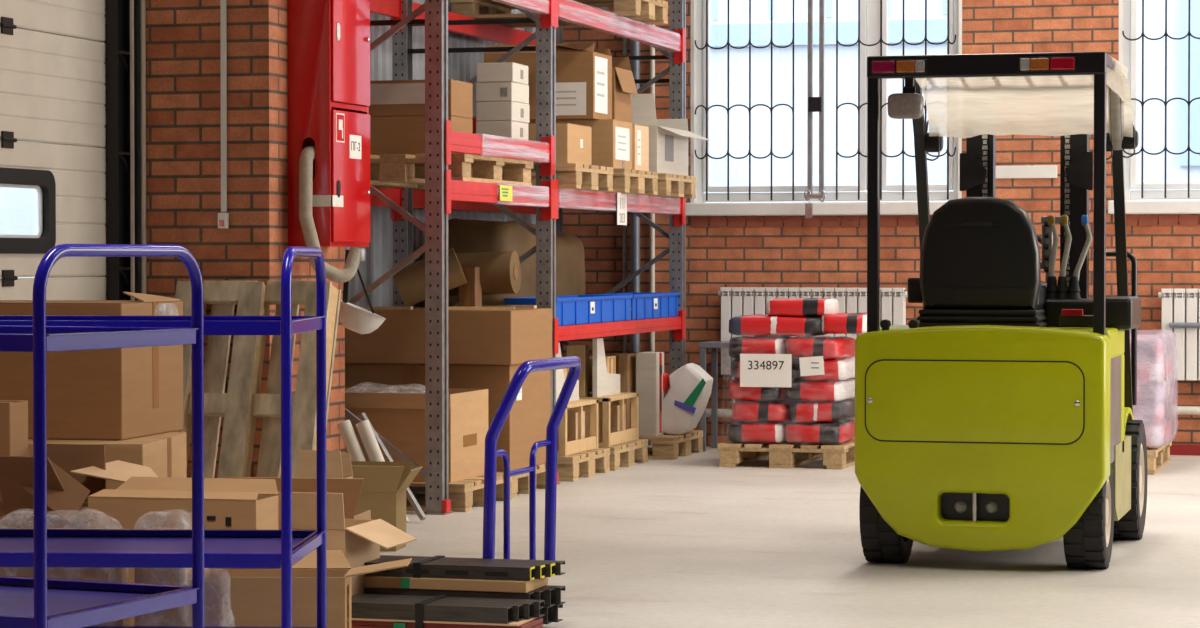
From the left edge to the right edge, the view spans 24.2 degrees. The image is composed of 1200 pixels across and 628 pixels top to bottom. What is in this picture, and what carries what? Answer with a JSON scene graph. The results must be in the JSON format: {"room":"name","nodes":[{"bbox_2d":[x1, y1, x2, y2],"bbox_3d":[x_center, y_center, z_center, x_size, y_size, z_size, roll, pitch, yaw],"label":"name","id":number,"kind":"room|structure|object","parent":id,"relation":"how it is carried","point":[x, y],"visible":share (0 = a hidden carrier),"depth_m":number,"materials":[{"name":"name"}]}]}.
{"room":"warehouse","nodes":[
{"label":"warehouse","id":0,"kind":"room"},
{"bbox_2d":[49,0,344,477],"bbox_3d":[-3.330,-1.483,9.140,1.100,5.200,21.800,0,1,16],"label":"wall","id":1,"kind":"structure","parent":0,"point":[183,62],"depth_m":13.40,"materials":[{"name":"brick"}]},
{"bbox_2d":[0,0,105,299],"bbox_3d":[-2.835,-0.748,11.790,0.068,3.576,3.340,0,1,16],"label":"door","id":2,"kind":"structure","parent":1,"relation":"in","point":[52,58],"depth_m":12.89,"materials":[{"name":"white metal"}]},
{"bbox_2d":[106,0,140,299],"bbox_3d":[-2.286,-0.769,13.425,0.120,3.600,0.135,0,1,16],"label":"door track","id":3,"kind":"object","parent":1,"relation":"attached to","point":[122,16],"visible":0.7,"depth_m":13.41,"materials":[{"name":"metal"}]},
{"bbox_2d":[141,0,146,293],"bbox_3d":[-2.195,-0.769,13.470,0.024,3.600,0.024,0,1,16],"label":"vertical pipe","id":4,"kind":"object","parent":1,"relation":"attached to","point":[143,2],"visible":0.48,"depth_m":13.46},
{"bbox_2d":[220,0,226,211],"bbox_3d":[-1.794,-2.317,13.326,0.026,3.660,0.020,0,1,16],"label":"conduit","id":5,"kind":"object","parent":1,"relation":"attached to","point":[223,3],"visible":1,"depth_m":13.34,"materials":[{"name":"metal"}]},
{"bbox_2d":[288,0,370,246],"bbox_3d":[-1.318,-0.983,13.738,0.245,1.307,0.532,0,1,16],"label":"upper cabinet","id":6,"kind":"object","parent":1,"relation":"attached to","point":[329,40],"visible":1,"depth_m":13.51,"materials":[{"name":"red metal"}]},
{"bbox_2d":[299,144,365,282],"bbox_3d":[-1.292,-0.486,13.514,0.313,0.673,0.184,0,1,-1],"label":"fire hose","id":7,"kind":"object","parent":6,"relation":"hanging from","point":[355,255],"visible":0.88,"depth_m":13.44,"materials":[{"name":"fabric"}]},
{"bbox_2d":[339,250,384,333],"bbox_3d":[-1.163,-0.107,13.708,0.237,0.414,0.215,0,1,16],"label":"bucket","id":8,"kind":"object","parent":6,"relation":"hanging from","point":[355,318],"visible":0.91,"depth_m":13.65,"materials":[{"name":"white plastic"}]},
{"bbox_2d":[345,0,535,307],"bbox_3d":[-1.158,-1.641,17.048,0.022,5.160,5.445,0,1,16],"label":"sheet","id":9,"kind":"object","parent":1,"relation":"attached to","point":[378,261],"depth_m":16.76,"materials":[{"name":"metal"}]},
{"bbox_2d":[380,445,1199,627],"bbox_3d":[1.158,1.238,8.120,12.820,0.200,22.800,0,1,16],"label":"floor","id":10,"kind":"structure","parent":0,"point":[691,541],"depth_m":12.03,"materials":[{"name":"concrete"}]},
{"bbox_2d":[0,400,27,527],"bbox_3d":[-2.209,0.703,9.745,0.400,0.804,0.170,0,1,10],"label":"cardboard box","id":11,"kind":"object","parent":10,"relation":"on","point":[13,413],"visible":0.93,"depth_m":9.65,"materials":[{"name":"cardboard"}]},
{"bbox_2d":[0,444,105,527],"bbox_3d":[-1.985,0.782,9.662,0.494,0.649,0.335,0,1,23],"label":"cardboard box","id":12,"kind":"object","parent":10,"relation":"on","point":[15,471],"visible":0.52,"depth_m":9.57,"materials":[{"name":"cardboard"}]},
{"bbox_2d":[0,528,122,625],"bbox_3d":[-1.739,0.873,8.955,0.468,0.497,0.211,0,1,2],"label":"plastic bundle","id":13,"kind":"object","parent":10,"relation":"on","point":[69,573],"visible":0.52,"depth_m":8.88,"materials":[{"name":"white"}]},
{"bbox_2d":[0,244,203,627],"bbox_3d":[-1.673,0.495,6.943,1.180,1.333,0.714,0,1,23],"label":"trolley","id":14,"kind":"object","parent":10,"relation":"on","point":[39,601],"visible":1,"depth_m":6.78,"materials":[{"name":"metal"}]},
{"bbox_2d":[28,432,186,502],"bbox_3d":[-2.053,0.775,10.386,0.902,0.634,0.700,0,1,4],"label":"cardboard box","id":15,"kind":"object","parent":10,"relation":"on","point":[164,453],"visible":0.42,"depth_m":10.20,"materials":[{"name":"cardboard"}]},
{"bbox_2d":[0,292,182,439],"bbox_3d":[-2.158,0.183,10.609,1.014,0.538,0.640,0,1,12],"label":"cardboard box","id":16,"kind":"object","parent":15,"relation":"on","point":[131,392],"visible":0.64,"depth_m":10.26,"materials":[{"name":"brown cardboard"}]},
{"bbox_2d":[20,456,277,625],"bbox_3d":[-1.579,0.795,9.553,1.014,0.629,0.458,0,1,13],"label":"cardboard box","id":17,"kind":"object","parent":10,"relation":"on","point":[138,503],"visible":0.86,"depth_m":9.34,"materials":[{"name":"cardboard"}]},
{"bbox_2d":[0,246,326,627],"bbox_3d":[-1.434,0.470,8.171,1.180,1.333,0.729,0,1,2],"label":"trolley","id":18,"kind":"object","parent":10,"relation":"on","point":[283,548],"visible":1,"depth_m":8.06,"materials":[{"name":"metal"}]},
{"bbox_2d":[135,513,191,625],"bbox_3d":[-1.382,0.872,8.923,0.198,0.499,0.216,0,1,2],"label":"plastic bundle","id":19,"kind":"object","parent":10,"relation":"on","point":[178,616],"visible":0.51,"depth_m":8.85,"materials":[{"name":"white"}]},
{"bbox_2d":[172,281,340,477],"bbox_3d":[-1.662,0.442,13.092,0.782,1.192,0.486,0,1,16],"label":"pallet","id":20,"kind":"object","parent":10,"relation":"on","point":[240,407],"visible":0.47,"depth_m":13.10,"materials":[{"name":"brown wood"}]},
{"bbox_2d":[224,477,370,519],"bbox_3d":[-1.130,0.845,10.442,0.589,0.494,0.315,0,1,9],"label":"cardboard box","id":21,"kind":"object","parent":10,"relation":"on","point":[350,488],"visible":0.21,"depth_m":10.28,"materials":[{"name":"cardboard"}]},
{"bbox_2d":[191,550,411,627],"bbox_3d":[-0.994,0.949,9.062,0.763,0.339,0.319,0,1,0],"label":"cardboard box","id":22,"kind":"object","parent":10,"relation":"on","point":[232,596],"visible":0.73,"depth_m":8.90,"materials":[{"name":"cardboard"}]},
{"bbox_2d":[297,450,352,477],"bbox_3d":[-1.175,0.819,12.006,0.200,0.482,0.189,0,1,10],"label":"cardboard box","id":23,"kind":"object","parent":10,"relation":"on","point":[338,464],"visible":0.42,"depth_m":11.92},
{"bbox_2d":[278,492,415,595],"bbox_3d":[-1.011,0.856,9.812,0.668,0.496,0.385,0,1,15],"label":"cardboard box","id":24,"kind":"object","parent":10,"relation":"on","point":[360,541],"visible":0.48,"depth_m":9.64,"materials":[{"name":"cardboard"}]},
{"bbox_2d":[351,461,421,550],"bbox_3d":[-0.993,0.859,12.513,0.351,0.382,0.282,0,1,8],"label":"cardboard box","id":25,"kind":"object","parent":10,"relation":"on","point":[379,493],"visible":0.56,"depth_m":12.41,"materials":[{"name":"cardboard"}]},
{"bbox_2d":[406,472,511,511],"bbox_3d":[-1.158,0.931,14.861,1.200,0.144,0.800,0,1,16],"label":"pallet","id":26,"kind":"object","parent":10,"relation":"on","point":[465,494],"visible":0.18,"depth_m":14.43,"materials":[{"name":"brown wood"}]},
{"bbox_2d":[345,387,487,482],"bbox_3d":[-1.154,0.631,14.828,0.982,0.457,0.640,0,1,16],"label":"cardboard box","id":27,"kind":"object","parent":26,"relation":"on","point":[396,414],"visible":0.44,"depth_m":14.51,"materials":[{"name":"cardboard"}]},
{"bbox_2d":[419,463,545,497],"bbox_3d":[-0.949,0.915,15.664,1.200,0.144,0.800,0,1,16],"label":"pallet","id":28,"kind":"object","parent":10,"relation":"on","point":[520,483],"visible":0.19,"depth_m":15.44,"materials":[{"name":"brown wood"}]},
{"bbox_2d":[345,363,550,471],"bbox_3d":[-0.933,0.554,15.652,1.153,0.578,0.762,0,1,16],"label":"cardboard box","id":29,"kind":"object","parent":28,"relation":"on","point":[526,423],"visible":0.23,"depth_m":15.30,"materials":[{"name":"cardboard"}]},
{"bbox_2d":[345,308,551,364],"bbox_3d":[-0.917,0.117,15.597,1.130,0.294,0.760,0,1,16],"label":"cardboard box","id":30,"kind":"object","parent":29,"relation":"on","point":[519,335],"visible":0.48,"depth_m":15.23,"materials":[{"name":"cardboard"}]},
{"bbox_2d":[393,248,466,306],"bbox_3d":[-0.940,-0.201,15.421,0.414,0.330,0.210,0,1,-1],"label":"paper roll","id":31,"kind":"object","parent":30,"relation":"on","point":[410,280],"visible":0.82,"depth_m":15.33,"materials":[{"name":"paper"}]},
{"bbox_2d":[459,267,481,306],"bbox_3d":[-0.726,-0.147,15.661,0.100,0.232,0.122,0,1,16],"label":"cardboard box","id":32,"kind":"object","parent":30,"relation":"on","point":[470,293],"visible":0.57,"depth_m":15.60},
{"bbox_2d":[448,251,520,295],"bbox_3d":[-0.704,-0.226,15.790,0.481,0.260,0.240,0,1,14],"label":"paper roll","id":33,"kind":"object","parent":30,"relation":"on","point":[500,272],"visible":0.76,"depth_m":15.68,"materials":[{"name":"paper"}]},
{"bbox_2d":[345,0,685,514],"bbox_3d":[-0.567,-1.134,16.694,1.007,4.200,5.070,0,1,16],"label":"rack","id":34,"kind":"object","parent":10,"relation":"on","point":[441,195],"visible":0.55,"depth_m":15.99,"materials":[{"name":"metal"}]},
{"bbox_2d":[370,153,532,187],"bbox_3d":[-0.923,-0.777,15.248,0.800,0.144,1.200,0,1,16],"label":"pallet","id":35,"kind":"object","parent":34,"relation":"on","point":[386,170],"visible":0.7,"depth_m":14.99,"materials":[{"name":"brown wood"}]},
{"bbox_2d":[370,116,472,154],"bbox_3d":[-0.981,-0.954,15.116,0.500,0.214,0.360,0,1,16],"label":"cardboard box","id":36,"kind":"object","parent":35,"relation":"on","point":[389,134],"visible":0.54,"depth_m":14.96,"materials":[{"name":"cardboard"}]},
{"bbox_2d":[369,79,472,118],"bbox_3d":[-0.981,-1.156,15.110,0.500,0.192,0.362,0,1,16],"label":"cardboard box","id":37,"kind":"object","parent":36,"relation":"on","point":[387,97],"visible":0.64,"depth_m":14.96,"materials":[{"name":"cardboard"}]},
{"bbox_3d":[-0.544,-0.910,15.645,0.210,0.106,0.322,0,1,16],"label":"cardboard box","id":38,"kind":"object","parent":35,"relation":"on","visible":0},
{"bbox_2d":[476,121,527,140],"bbox_3d":[-0.544,-1.018,15.643,0.212,0.106,0.320,0,1,15],"label":"cardboard box","id":39,"kind":"object","parent":38,"relation":"on","point":[513,129],"visible":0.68,"depth_m":15.50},
{"bbox_2d":[476,101,528,122],"bbox_3d":[-0.540,-1.125,15.642,0.212,0.106,0.320,0,1,17],"label":"cardboard box","id":40,"kind":"object","parent":39,"relation":"on","point":[496,110],"visible":0.91,"depth_m":15.50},
{"bbox_2d":[476,82,528,103],"bbox_3d":[-0.544,-1.233,15.638,0.210,0.106,0.322,0,1,16],"label":"cardboard box","id":41,"kind":"object","parent":40,"relation":"on","point":[485,91],"visible":0.91,"depth_m":15.50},
{"bbox_2d":[477,62,527,84],"bbox_3d":[-0.542,-1.340,15.634,0.212,0.106,0.320,0,1,14],"label":"cardboard box","id":42,"kind":"object","parent":41,"relation":"on","point":[497,71],"visible":0.88,"depth_m":15.49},
{"bbox_2d":[448,218,535,306],"bbox_3d":[-0.669,-0.262,16.986,0.577,0.635,0.868,0,1,16],"label":"bale","id":43,"kind":"object","parent":34,"relation":"on","point":[464,236],"visible":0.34,"depth_m":16.63,"materials":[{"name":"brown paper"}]},
{"bbox_2d":[380,163,612,191],"bbox_3d":[-0.606,-0.804,16.613,1.200,0.144,0.800,0,1,16],"label":"pallet","id":44,"kind":"object","parent":34,"relation":"on","point":[572,176],"visible":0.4,"depth_m":16.38,"materials":[{"name":"brown wood"}]},
{"bbox_2d":[528,123,590,164],"bbox_3d":[-0.395,-0.994,16.539,0.583,0.238,0.500,0,1,16],"label":"cardboard box","id":45,"kind":"object","parent":44,"relation":"on","point":[573,141],"visible":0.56,"depth_m":16.29,"materials":[{"name":"cardboard"}]},
{"bbox_2d":[451,0,667,27],"bbox_3d":[-0.249,-1.928,17.768,1.200,0.144,0.800,0,1,16],"label":"pallet","id":46,"kind":"object","parent":34,"relation":"on","point":[650,12],"visible":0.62,"depth_m":17.61,"materials":[{"name":"brown wood"}]},
{"bbox_2d":[504,295,632,325],"bbox_3d":[-0.173,-0.025,17.013,0.322,0.165,1.676,0,1,16],"label":"storage bin","id":47,"kind":"object","parent":34,"relation":"on","point":[570,309],"visible":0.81,"depth_m":16.86,"materials":[{"name":"blue plastic"}]},
{"bbox_2d":[556,233,585,295],"bbox_3d":[-0.403,-0.244,17.896,0.516,0.561,0.804,0,1,16],"label":"bale","id":48,"kind":"object","parent":34,"relation":"on","point":[570,255],"visible":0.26,"depth_m":17.76,"materials":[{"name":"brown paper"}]},
{"bbox_2d":[531,168,657,194],"bbox_3d":[-0.317,-0.823,17.550,1.200,0.144,0.800,0,1,16],"label":"pallet","id":49,"kind":"object","parent":34,"relation":"on","point":[625,181],"visible":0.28,"depth_m":17.32,"materials":[{"name":"brown wood"}]},
{"bbox_2d":[528,119,631,168],"bbox_3d":[-0.120,-1.043,17.375,0.553,0.302,0.440,0,1,16],"label":"cardboard box","id":50,"kind":"object","parent":49,"relation":"on","point":[611,139],"visible":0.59,"depth_m":17.12,"materials":[{"name":"cardboard"}]},
{"bbox_2d":[484,43,611,119],"bbox_3d":[-0.319,-1.427,17.309,0.703,0.464,0.427,0,1,16],"label":"cardboard box","id":51,"kind":"object","parent":50,"relation":"on","point":[583,72],"visible":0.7,"depth_m":17.07,"materials":[{"name":"cardboard"}]},
{"bbox_2d":[632,124,648,170],"bbox_3d":[0.028,-1.046,17.764,0.503,0.292,0.330,0,1,16],"label":"cardboard box","id":52,"kind":"object","parent":49,"relation":"on","point":[640,134],"visible":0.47,"depth_m":17.65,"materials":[{"name":"cardboard"}]},
{"bbox_2d":[612,57,637,121],"bbox_3d":[-0.064,-1.423,17.745,0.553,0.437,0.438,0,1,16],"label":"cardboard box","id":53,"kind":"object","parent":52,"relation":"on","point":[623,83],"visible":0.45,"depth_m":17.65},
{"bbox_2d":[586,292,678,319],"bbox_3d":[0.230,-0.053,18.424,0.322,0.165,1.228,0,1,16],"label":"storage bin","id":54,"kind":"object","parent":34,"relation":"on","point":[643,305],"visible":0.62,"depth_m":18.33,"materials":[{"name":"blue plastic"}]},
{"bbox_2d":[643,173,695,197],"bbox_3d":[-0.043,-0.842,18.511,1.200,0.144,0.800,0,1,16],"label":"pallet","id":55,"kind":"object","parent":34,"relation":"on","point":[669,185],"visible":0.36,"depth_m":18.29,"materials":[{"name":"brown wood"}]},
{"bbox_2d":[631,94,710,175],"bbox_3d":[0.297,-1.170,18.402,0.710,0.515,0.876,0,1,16],"label":"cardboard box","id":56,"kind":"object","parent":55,"relation":"on","point":[668,138],"visible":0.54,"depth_m":18.07,"materials":[{"name":"cardboard"}]},
{"bbox_2d":[482,356,580,559],"bbox_3d":[-0.418,0.626,10.348,0.540,0.933,0.808,0,1,16],"label":"trolley","id":57,"kind":"object","parent":10,"relation":"on","point":[573,363],"visible":0.47,"depth_m":10.20,"materials":[{"name":"metal"}]},
{"bbox_2d":[557,448,609,481],"bbox_3d":[-0.624,0.892,16.819,1.200,0.144,0.800,0,1,16],"label":"pallet","id":58,"kind":"object","parent":10,"relation":"on","point":[586,463],"visible":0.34,"depth_m":16.59,"materials":[{"name":"brown wood"}]},
{"bbox_2d":[557,399,597,455],"bbox_3d":[-0.490,0.671,16.756,0.800,0.300,0.700,0,1,16],"label":"wooden crate","id":59,"kind":"object","parent":58,"relation":"on","point":[571,439],"visible":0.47,"depth_m":16.72,"materials":[{"name":"brown wood"}]},
{"bbox_2d":[598,439,647,470],"bbox_3d":[-0.378,0.875,17.643,1.200,0.144,0.800,0,1,16],"label":"pallet","id":60,"kind":"object","parent":10,"relation":"on","point":[627,454],"visible":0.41,"depth_m":17.42,"materials":[{"name":"brown wood"}]},
{"bbox_2d":[567,392,638,446],"bbox_3d":[-0.235,0.655,17.577,0.800,0.300,0.700,0,1,16],"label":"wooden crate","id":61,"kind":"object","parent":60,"relation":"on","point":[612,430],"visible":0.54,"depth_m":17.38,"materials":[{"name":"brown wood"}]},
{"bbox_2d":[566,338,619,396],"bbox_3d":[-0.048,0.326,17.470,0.215,0.360,0.530,0,1,16],"label":"packaging","id":62,"kind":"object","parent":61,"relation":"on","point":[597,374],"visible":0.81,"depth_m":17.26,"materials":[{"name":"white plastic"}]},
{"bbox_2d":[639,430,702,459],"bbox_3d":[0.007,0.857,18.573,1.200,0.144,0.800,0,1,16],"label":"pallet","id":63,"kind":"object","parent":10,"relation":"on","point":[666,446],"visible":0.34,"depth_m":18.14,"materials":[{"name":"brown wood"}]},
{"bbox_2d":[605,353,635,428],"bbox_3d":[0.137,0.525,18.258,0.160,0.532,0.242,0,1,16],"label":"cardboard box","id":64,"kind":"object","parent":63,"relation":"on","point":[625,362],"visible":0.36,"depth_m":18.14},
{"bbox_2d":[636,352,663,436],"bbox_3d":[0.328,0.520,18.225,0.145,0.542,0.200,0,1,16],"label":"cardboard box","id":65,"kind":"object","parent":63,"relation":"on","point":[649,365],"visible":0.94,"depth_m":18.13,"materials":[{"name":"white cardboard"}]},
{"bbox_2d":[663,363,712,434],"bbox_3d":[0.550,0.555,18.350,0.363,0.465,0.248,0,1,16],"label":"sack","id":66,"kind":"object","parent":63,"relation":"on","point":[686,400],"visible":0.93,"depth_m":18.24,"materials":[{"name":"white plastic"}]},
{"bbox_2d":[699,341,728,451],"bbox_3d":[0.930,0.555,18.922,0.450,0.732,0.380,0,1,16],"label":"frame","id":67,"kind":"object","parent":10,"relation":"on","point":[714,345],"visible":0.44,"depth_m":19.11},
{"bbox_2d":[717,437,854,468],"bbox_3d":[1.280,0.870,17.897,0.800,0.144,1.200,0,1,16],"label":"pallet","id":68,"kind":"object","parent":10,"relation":"on","point":[784,454],"visible":0.68,"depth_m":17.37,"materials":[{"name":"brown wood"}]},
{"bbox_2d":[728,420,795,442],"bbox_3d":[1.035,0.732,17.673,0.371,0.138,0.603,0,1,16],"label":"sack","id":69,"kind":"object","parent":68,"relation":"on","point":[738,431],"visible":0.67,"depth_m":17.39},
{"bbox_2d":[732,399,794,421],"bbox_3d":[1.057,0.601,17.664,0.371,0.136,0.606,0,1,16],"label":"sack","id":70,"kind":"object","parent":69,"relation":"on","point":[744,410],"visible":0.8,"depth_m":17.39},
{"bbox_2d":[729,379,793,400],"bbox_3d":[1.034,0.468,17.666,0.373,0.137,0.604,0,1,16],"label":"sack","id":71,"kind":"object","parent":70,"relation":"on","point":[737,392],"visible":0.55,"depth_m":17.39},
{"bbox_2d":[732,358,794,379],"bbox_3d":[1.056,0.337,17.659,0.373,0.137,0.604,0,1,16],"label":"sack","id":72,"kind":"object","parent":71,"relation":"on","point":[736,362],"visible":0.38,"depth_m":17.43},
{"bbox_2d":[729,335,794,357],"bbox_3d":[1.035,0.205,17.665,0.372,0.136,0.605,0,1,16],"label":"sack","id":73,"kind":"object","parent":72,"relation":"on","point":[742,344],"visible":0.73,"depth_m":17.39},
{"bbox_2d":[729,314,825,336],"bbox_3d":[1.133,0.069,17.592,0.627,0.134,0.466,0,1,13],"label":"sack","id":74,"kind":"object","parent":73,"relation":"on","point":[755,324],"visible":0.84,"depth_m":17.38,"materials":[{"name":"plastic"}]},
{"bbox_2d":[766,298,838,316],"bbox_3d":[1.269,-0.045,17.549,0.440,0.117,0.384,0,1,11],"label":"sack","id":75,"kind":"object","parent":74,"relation":"on","point":[795,307],"visible":0.94,"depth_m":17.37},
{"bbox_2d":[785,420,854,443],"bbox_3d":[1.389,0.734,17.570,0.373,0.138,0.601,0,1,16],"label":"sack","id":76,"kind":"object","parent":68,"relation":"on","point":[811,432],"visible":0.84,"depth_m":17.30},
{"bbox_2d":[790,399,854,422],"bbox_3d":[1.411,0.602,17.563,0.372,0.137,0.601,0,1,16],"label":"sack","id":77,"kind":"object","parent":76,"relation":"on","point":[800,411],"visible":0.82,"depth_m":17.29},
{"bbox_2d":[787,379,854,401],"bbox_3d":[1.391,0.471,17.566,0.369,0.135,0.604,0,1,16],"label":"sack","id":78,"kind":"object","parent":77,"relation":"on","point":[801,390],"visible":0.84,"depth_m":17.29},
{"bbox_2d":[792,357,854,380],"bbox_3d":[1.413,0.339,17.554,0.374,0.136,0.606,0,1,16],"label":"sack","id":79,"kind":"object","parent":78,"relation":"on","point":[842,368],"visible":0.67,"depth_m":17.29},
{"bbox_2d":[786,336,854,358],"bbox_3d":[1.389,0.207,17.562,0.374,0.136,0.600,0,1,16],"label":"sack","id":80,"kind":"object","parent":79,"relation":"on","point":[829,347],"visible":0.88,"depth_m":17.30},
{"bbox_2d":[821,312,866,333],"bbox_3d":[1.556,0.056,17.490,0.308,0.128,0.425,0,1,14],"label":"sack","id":81,"kind":"object","parent":80,"relation":"on","point":[839,323],"visible":0.73,"depth_m":17.30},
{"bbox_3d":[1.224,0.454,17.615,0.818,0.695,0.687,0,1,16],"label":"wrap","id":82,"kind":"object","parent":68,"relation":"on","visible":0},
{"bbox_2d":[740,354,791,386],"bbox_3d":[1.024,0.349,17.299,0.325,0.205,0.004,0,1,16],"label":"sheet","id":83,"kind":"object","parent":82,"relation":"attached to","point":[756,370],"visible":1,"depth_m":17.30,"materials":[{"name":"white paper"}]},
{"bbox_2d":[855,51,1147,568],"bbox_3d":[1.935,-0.038,12.815,1.110,2.165,2.636,0,1,16],"label":"forklift","id":84,"kind":"object","parent":10,"relation":"on","point":[1000,418],"visible":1,"depth_m":11.71,"materials":[{"name":"paint"}]},
{"bbox_2d":[872,59,926,74],"bbox_3d":[1.260,-1.041,11.797,0.235,0.062,0.028,0,1,16],"label":"tail lamp","id":85,"kind":"object","parent":84,"relation":"attached to","point":[879,66],"depth_m":11.79,"materials":[{"name":"red plastic"}]},
{"bbox_2d":[888,93,923,118],"bbox_3d":[1.292,-0.879,11.836,0.149,0.107,0.090,0,1,16],"label":"mirror","id":86,"kind":"object","parent":84,"relation":"attached to","point":[900,105],"depth_m":11.80,"materials":[{"name":"grey glass"}]},
{"bbox_2d":[925,121,942,160],"bbox_3d":[1.540,-0.805,12.957,0.100,0.197,0.058,0,1,16],"label":"mirror","id":87,"kind":"object","parent":84,"relation":"attached to","point":[934,138],"depth_m":12.92,"materials":[{"name":"black paint"}]},
{"bbox_2d":[1019,56,1075,71],"bbox_3d":[1.856,-1.038,11.627,0.235,0.062,0.028,0,1,16],"label":"tail lamp","id":88,"kind":"object","parent":84,"relation":"attached to","point":[1026,63],"depth_m":11.62,"materials":[{"name":"red plastic"}]},
{"bbox_2d":[1147,441,1171,474],"bbox_3d":[3.115,0.879,17.477,0.800,0.144,1.200,0,1,16],"label":"pallet","id":89,"kind":"object","parent":10,"relation":"on","point":[1158,458],"visible":0.22,"depth_m":17.02,"materials":[{"name":"brown wood"}]},
{"bbox_2d":[1130,329,1177,448],"bbox_3d":[3.304,0.457,17.411,0.509,0.707,1.194,0,1,16],"label":"wrap","id":90,"kind":"object","parent":89,"relation":"on","point":[1152,400],"visible":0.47,"depth_m":16.82,"materials":[{"name":"white"}]},
{"bbox_3d":[-0.599,1.091,9.874,0.700,0.024,0.240,0,1,16],"label":"timber beam","id":91,"kind":"structure","parent":10,"relation":"on","visible":0},
{"bbox_2d":[540,604,562,623],"bbox_3d":[-0.519,1.048,9.838,0.734,0.060,0.253,0,1,16],"label":"bundle","id":92,"kind":"object","parent":91,"relation":"on","point":[550,613],"visible":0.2,"depth_m":9.80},
{"bbox_2d":[364,585,565,608],"bbox_3d":[-0.514,0.987,9.835,0.744,0.060,0.253,0,1,16],"label":"bundle","id":93,"kind":"object","parent":92,"relation":"on","point":[551,594],"visible":0.39,"depth_m":9.74,"materials":[{"name":"metal"}]},
{"bbox_2d":[364,575,547,592],"bbox_3d":[-0.545,0.935,9.841,0.680,0.040,0.266,0,1,16],"label":"slab","id":94,"kind":"object","parent":93,"relation":"on","point":[394,582],"visible":0.57,"depth_m":9.71,"materials":[{"name":"brown wood"}]},
{"bbox_2d":[365,555,564,589],"bbox_3d":[-0.609,0.910,9.862,0.942,0.095,0.260,0,1,16],"label":"bundle","id":95,"kind":"object","parent":94,"relation":"on","point":[439,566],"visible":0.76,"depth_m":9.73,"materials":[{"name":"metal"}]},
{"bbox_3d":[-0.603,1.091,9.547,0.700,0.036,0.220,0,1,16],"label":"timber beam","id":96,"kind":"structure","parent":10,"relation":"on","visible":0},
{"bbox_2d":[352,617,542,627],"bbox_3d":[-0.581,1.051,9.541,0.735,0.042,0.258,0,1,16],"label":"stack","id":97,"kind":"object","parent":96,"relation":"on","point":[535,622],"visible":0.46,"depth_m":9.43,"materials":[{"name":"brown wood"}]},
{"bbox_2d":[351,593,543,627],"bbox_3d":[-0.586,1.023,9.544,0.754,0.103,0.260,0,1,16],"label":"bundle","id":98,"kind":"object","parent":97,"relation":"on","point":[444,608],"visible":0.7,"depth_m":9.45,"materials":[{"name":"metal"}]},
{"bbox_2d":[563,0,1199,445],"bbox_3d":[4.729,-1.668,18.379,11.420,5.200,0.400,0,1,16],"label":"wall","id":99,"kind":"structure","parent":0,"point":[1167,257],"depth_m":19.04,"materials":[{"name":"brick"}]},
{"bbox_2d":[631,39,639,352],"bbox_3d":[0.244,-1.088,19.402,0.068,4.000,0.065,0,1,16],"label":"pipe","id":100,"kind":"object","parent":99,"relation":"attached to","point":[635,45],"visible":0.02,"depth_m":19.39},
{"bbox_2d":[718,287,906,374],"bbox_3d":[1.456,0.119,19.066,1.317,0.599,0.138,0,1,16],"label":"radiator","id":101,"kind":"object","parent":99,"relation":"attached to","point":[735,301],"visible":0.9,"depth_m":19.04,"materials":[{"name":"metal"}]},
{"bbox_2d":[686,0,961,215],"bbox_3d":[1.541,-1.678,19.124,2.000,2.010,0.240,0,1,16],"label":"window","id":102,"kind":"structure","parent":99,"relation":"in","point":[761,204],"depth_m":19.09,"materials":[{"name":"plastic"}]},
{"bbox_2d":[695,0,793,200],"label":"window grille","id":103,"kind":"object","parent":102,"relation":"attached to","point":[728,44],"depth_m":19.21,"materials":[{"name":"metal"}]},
{"bbox_2d":[804,0,825,217],"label":"pipe","id":104,"kind":"object","parent":102,"relation":"attached to","point":[815,104],"depth_m":19.07,"materials":[{"name":"metal"}]},
{"bbox_2d":[836,0,955,199],"label":"window grille","id":105,"kind":"object","parent":102,"relation":"attached to","point":[903,40],"depth_m":18.99,"materials":[{"name":"metal"}]},
{"bbox_2d":[691,215,1197,226],"bbox_3d":[2.915,-0.622,18.708,4.750,0.070,0.012,0,1,16],"label":"trim","id":106,"kind":"structure","parent":99,"relation":"attached to","point":[1131,220],"depth_m":19.07,"materials":[{"name":"concrete"}]},
{"bbox_2d":[996,165,1056,178],"bbox_3d":[2.835,-0.950,18.717,0.440,0.085,0.018,0,1,16],"label":"wall plate","id":107,"kind":"object","parent":99,"relation":"attached to","point":[1035,171],"visible":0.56,"depth_m":18.70,"materials":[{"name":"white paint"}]},
{"bbox_2d":[1108,0,1199,213],"bbox_3d":[4.358,-1.662,18.319,2.020,2.010,0.240,0,1,16],"label":"window","id":108,"kind":"structure","parent":99,"relation":"in","point":[1127,8],"depth_m":18.57,"materials":[{"name":"plastic"}]},
{"bbox_2d":[1122,0,1199,197],"bbox_3d":[4.336,-1.613,18.261,1.841,1.705,0.019,0,1,16],"label":"window grille","id":109,"kind":"object","parent":108,"relation":"attached to","point":[1189,34],"visible":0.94,"depth_m":18.43,"materials":[{"name":"metal"}]},
{"bbox_2d":[1158,289,1199,379],"bbox_3d":[4.235,0.135,18.272,1.158,0.599,0.138,0,1,16],"label":"radiator","id":110,"kind":"object","parent":99,"relation":"attached to","point":[1178,305],"visible":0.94,"depth_m":18.33,"materials":[{"name":"metal"}]},
{"label":"outside","id":111,"kind":"structure","parent":0,"visible":0},
{"bbox_3d":[7.555,0.903,37.388,80.000,0.100,38.000,0,1,16],"label":"trim","id":112,"kind":"structure","parent":111,"visible":0},
{"bbox_2d":[0,0,1199,277],"bbox_3d":[4.727,-4.058,32.849,40.000,10.000,4.090,0,1,16],"label":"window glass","id":113,"kind":"object","parent":112,"relation":"on","point":[18,206],"visible":0.19,"depth_m":31.44,"materials":[{"name":"glass"}]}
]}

